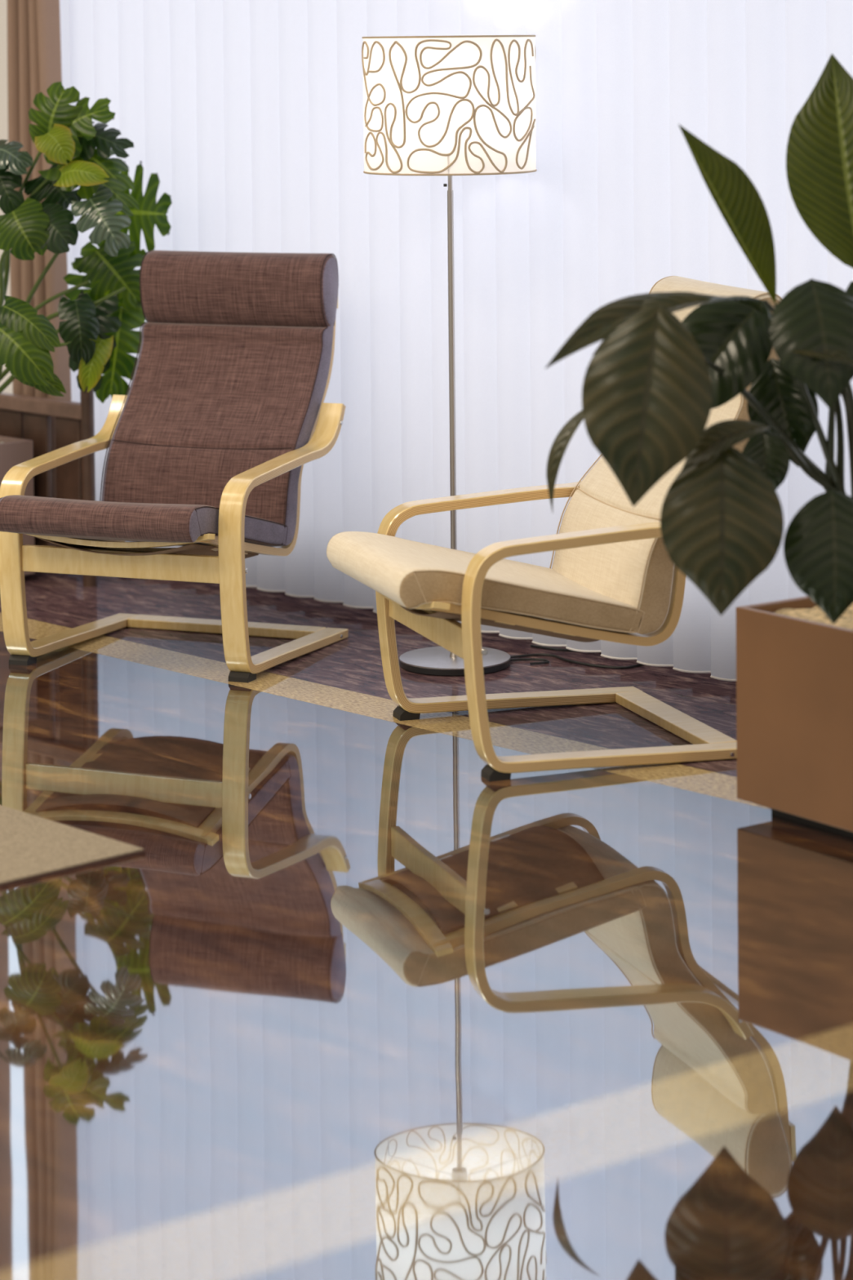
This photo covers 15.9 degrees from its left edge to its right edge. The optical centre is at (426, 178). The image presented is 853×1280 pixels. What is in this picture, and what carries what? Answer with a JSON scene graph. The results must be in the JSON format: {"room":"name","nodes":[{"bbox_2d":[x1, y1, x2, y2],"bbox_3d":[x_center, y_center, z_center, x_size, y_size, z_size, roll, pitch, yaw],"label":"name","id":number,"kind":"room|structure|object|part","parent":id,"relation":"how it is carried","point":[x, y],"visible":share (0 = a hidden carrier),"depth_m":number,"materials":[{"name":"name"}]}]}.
{"room":"living room","nodes":[
{"label":"living room","id":0,"kind":"room"},
{"bbox_2d":[0,572,852,1279],"bbox_3d":[0.014,1.366,4.565,18.000,0.001,17.000,-1,3,0],"label":"floor","id":1,"kind":"structure","parent":0,"point":[358,1002],"depth_m":5.10,"materials":[{"name":"stone"}]},
{"bbox_2d":[0,435,35,575],"bbox_3d":[-1.436,0.978,8.977,0.400,0.415,0.400,-3,3,-43],"label":"planter","id":2,"kind":"object","parent":1,"relation":"on","point":[14,451],"visible":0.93,"depth_m":8.93,"materials":[{"name":"brown laminate"}]},
{"bbox_2d":[0,81,172,403],"bbox_3d":[-1.156,0.268,8.518,0.737,1.076,0.627,0,3,13],"label":"monstera plant","id":3,"kind":"object","parent":2,"relation":"on","point":[98,334],"visible":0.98,"depth_m":8.47,"materials":[{"name":"green plant"}]},
{"bbox_2d":[7,0,71,497],"bbox_3d":[-1.168,-0.200,9.157,0.098,2.707,0.222,-3,3,-43],"label":"curtain","id":4,"kind":"object","parent":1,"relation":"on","point":[33,26],"visible":0.26,"depth_m":9.14,"materials":[{"name":"fabric"}]},
{"bbox_2d":[0,386,97,586],"bbox_3d":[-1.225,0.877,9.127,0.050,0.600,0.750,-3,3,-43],"label":"wooden bench","id":5,"kind":"object","parent":1,"relation":"on","point":[21,416],"visible":0.37,"depth_m":8.95,"materials":[{"name":"brown wood"}]},
{"bbox_3d":[-1.252,0.893,9.157,0.020,0.405,0.150,-3,3,-43],"label":"panel","id":6,"kind":"part","parent":5,"relation":"part of","materials":[{"name":"brown wood"}]},
{"bbox_3d":[-1.153,0.897,9.051,0.020,0.405,0.120,-3,3,-43],"label":"panel","id":7,"kind":"part","parent":5,"relation":"part of","materials":[{"name":"brown wood"}]},
{"bbox_3d":[-1.234,0.669,9.125,0.050,0.045,0.730,-3,3,-43],"label":"rail","id":8,"kind":"part","parent":5,"relation":"part of","materials":[{"name":"brown wood"}]},
{"bbox_3d":[-1.230,1.101,9.144,0.036,0.050,0.730,-3,3,-43],"label":"rail","id":9,"kind":"part","parent":5,"relation":"part of","materials":[{"name":"brown wood"}]},
{"bbox_3d":[-1.045,0.901,8.934,0.020,0.405,0.120,-3,3,-43],"label":"panel","id":10,"kind":"part","parent":5,"relation":"part of","materials":[{"name":"brown wood"}]},
{"bbox_3d":[-0.984,0.886,8.867,0.040,0.600,0.039,-3,3,-43],"label":"post","id":11,"kind":"part","parent":5,"relation":"part of","materials":[{"name":"brown wood"}]},
{"bbox_2d":[0,804,146,888],"bbox_3d":[-1.285,1.290,6.465,0.345,0.010,1.800,-3,3,-43],"label":"rug","id":12,"kind":"object","parent":1,"relation":"on","point":[33,847],"visible":1,"depth_m":5.93,"materials":[{"name":"brown carpet"}]},
{"bbox_2d":[0,249,347,683],"bbox_3d":[-0.650,0.720,7.872,0.689,1.012,0.927,0,3,22],"label":"armchair","id":13,"kind":"object","parent":1,"relation":"on","point":[220,420],"visible":1,"depth_m":8.01,"materials":[{"name":"brown fabric"}]},
{"bbox_3d":[-0.935,0.912,7.997,0.062,0.624,0.649,0,3,22],"label":"arm frame","id":14,"kind":"part","parent":13,"relation":"part of","materials":[{"name":"brown wood"}]},
{"bbox_3d":[-0.864,0.617,7.989,0.036,0.719,0.838,0,3,22],"label":"seat rail","id":15,"kind":"part","parent":13,"relation":"part of","materials":[{"name":"brown wood"}]},
{"bbox_2d":[0,494,287,546],"bbox_3d":[-0.717,0.876,7.710,0.544,0.189,0.564,0,3,22],"label":"seat cushion","id":16,"kind":"object","parent":13,"relation":"on","point":[142,520],"depth_m":7.49,"materials":[{"name":"brown fabric"}]},
{"bbox_2d":[101,321,333,546],"bbox_3d":[-0.559,0.666,8.094,0.544,0.554,0.364,0,3,22],"label":"cushion","id":17,"kind":"object","parent":13,"relation":"on","point":[206,404],"depth_m":8.06,"materials":[{"name":"brown fabric"}]},
{"bbox_2d":[140,249,338,326],"bbox_3d":[-0.507,0.300,8.215,0.548,0.207,0.116,0,3,22],"label":"pillow","id":18,"kind":"object","parent":13,"relation":"on","point":[179,288],"depth_m":8.16,"materials":[{"name":"brown fabric"}]},
{"bbox_3d":[-0.412,0.620,7.805,0.036,0.719,0.838,0,3,22],"label":"seat rail","id":19,"kind":"part","parent":13,"relation":"part of","materials":[{"name":"brown wood"}]},
{"bbox_3d":[-0.360,0.916,7.763,0.062,0.624,0.649,0,3,22],"label":"arm frame","id":20,"kind":"part","parent":13,"relation":"part of","materials":[{"name":"brown wood"}]},
{"bbox_2d":[361,35,644,676],"bbox_3d":[0.206,0.433,7.658,0.720,1.586,0.441,-1,3,0],"label":"floor lamp","id":21,"kind":"object","parent":1,"relation":"on","point":[450,106],"visible":0.98,"depth_m":7.46,"materials":[{"name":"white fabric"}]},
{"bbox_3d":[0.057,-0.187,7.629,0.430,0.336,0.430,-1,3,0],"label":"lamp shade","id":22,"kind":"part","parent":21,"relation":"part of","materials":[{"name":"fabric"}]},
{"bbox_3d":[0.072,1.207,7.691,0.280,0.005,0.280,-1,3,0],"label":"plate","id":23,"kind":"part","parent":21,"relation":"part of","materials":[{"name":"silver metal"}]},
{"bbox_3d":[0.256,1.220,7.710,0.110,0.007,0.062,-1,3,0],"label":"power cord","id":24,"kind":"part","parent":21,"relation":"part of","materials":[{"name":"black plastic"}]},
{"bbox_3d":[0.387,1.216,7.766,0.378,0.008,0.296,-1,3,0],"label":"power cord","id":25,"kind":"part","parent":21,"relation":"part of","materials":[{"name":"black plastic"}]},
{"bbox_2d":[326,275,782,781],"bbox_3d":[0.292,0.755,6.863,0.927,1.012,0.689,-1,3,-18],"label":"armchair","id":26,"kind":"object","parent":1,"relation":"on","point":[612,576],"visible":0.67,"depth_m":6.68,"materials":[{"name":"beige fabric"}]},
{"bbox_2d":[326,531,641,633],"bbox_3d":[0.121,0.907,6.813,0.564,0.189,0.544,-1,3,-18],"label":"seat cushion","id":27,"kind":"object","parent":26,"relation":"on","point":[421,586],"depth_m":6.65,"materials":[{"name":"beige fabric"}]},
{"bbox_3d":[0.197,0.937,7.166,0.649,0.624,0.062,-1,3,-18],"label":"arm frame","id":28,"kind":"part","parent":26,"relation":"part of","materials":[{"name":"brown wood"}]},
{"bbox_3d":[0.399,0.663,6.638,0.838,0.719,0.036,-1,3,-18],"label":"seat rail","id":29,"kind":"part","parent":26,"relation":"part of","materials":[{"name":"brown wood"}]},
{"bbox_3d":[0.392,0.961,6.577,0.649,0.624,0.062,-1,3,-18],"label":"arm frame","id":30,"kind":"part","parent":26,"relation":"part of","materials":[{"name":"brown wood"}]},
{"bbox_2d":[551,383,751,634],"bbox_3d":[0.522,0.707,6.937,0.364,0.554,0.544,-1,3,-18],"label":"cushion","id":31,"kind":"object","parent":26,"relation":"on","point":[647,589],"depth_m":6.77,"materials":[{"name":"beige fabric"}]},
{"bbox_2d":[650,275,781,360],"bbox_3d":[0.659,0.344,6.968,0.116,0.207,0.548,-1,3,-18],"label":"pillow","id":32,"kind":"object","parent":26,"relation":"on","point":[671,283],"depth_m":6.98,"materials":[{"name":"beige fabric"}]},
{"bbox_2d":[736,595,852,838],"bbox_3d":[1.030,1.081,6.007,0.450,0.422,0.750,-2,3,-36],"label":"planter","id":33,"kind":"object","parent":1,"relation":"on","point":[794,665],"visible":0.83,"depth_m":6.04,"materials":[{"name":"brown laminate"}]},
{"bbox_2d":[545,53,852,623],"bbox_3d":[0.587,0.303,5.908,0.737,1.085,0.624,-1,3,0],"label":"plant","id":34,"kind":"object","parent":33,"relation":"in","point":[653,383],"visible":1,"depth_m":5.74,"materials":[{"name":"green plant"}]},
{"bbox_3d":[0.678,0.562,5.940,0.401,0.545,0.051,-2,3,-24],"label":"stem","id":35,"kind":"part","parent":34,"relation":"part of","materials":[{"name":"grey"}]},
{"bbox_3d":[0.755,0.655,5.964,0.214,0.356,0.164,-1,3,0],"label":"stem","id":36,"kind":"part","parent":34,"relation":"part of","materials":[{"name":"grey"}]},
{"bbox_3d":[0.760,0.529,5.959,0.218,0.604,0.165,-1,3,0],"label":"stem","id":37,"kind":"part","parent":34,"relation":"part of","materials":[{"name":"grey"}]},
{"bbox_3d":[0.767,0.535,5.959,0.191,0.597,0.164,-1,3,0],"label":"stem","id":38,"kind":"part","parent":34,"relation":"part of","materials":[{"name":"grey"}]},
{"bbox_3d":[0.805,0.511,5.973,0.121,0.643,0.134,-1,3,0],"label":"stem","id":39,"kind":"part","parent":34,"relation":"part of","materials":[{"name":"grey"}]},
{"bbox_3d":[0.805,0.586,5.968,0.049,0.493,0.179,1,3,28],"label":"stem","id":40,"kind":"part","parent":34,"relation":"part of","materials":[{"name":"grey"}]},
{"bbox_3d":[0.794,0.577,5.943,0.245,0.514,0.059,-3,3,-42],"label":"stem","id":41,"kind":"part","parent":34,"relation":"part of","materials":[{"name":"grey"}]},
{"bbox_3d":[0.000,-1.663,8.314,7.606,0.280,8.166,-1,3,0],"label":"trim","id":42,"kind":"structure","parent":0,"visible":0},
{"bbox_2d":[59,0,852,681],"bbox_3d":[0.113,-0.165,7.977,0.083,2.705,3.683,-3,3,-43],"label":"vertical blind","id":43,"kind":"object","parent":42,"relation":"hanging from","point":[248,114],"visible":0.42,"depth_m":7.95,"materials":[{"name":"fabric"}]}
]}

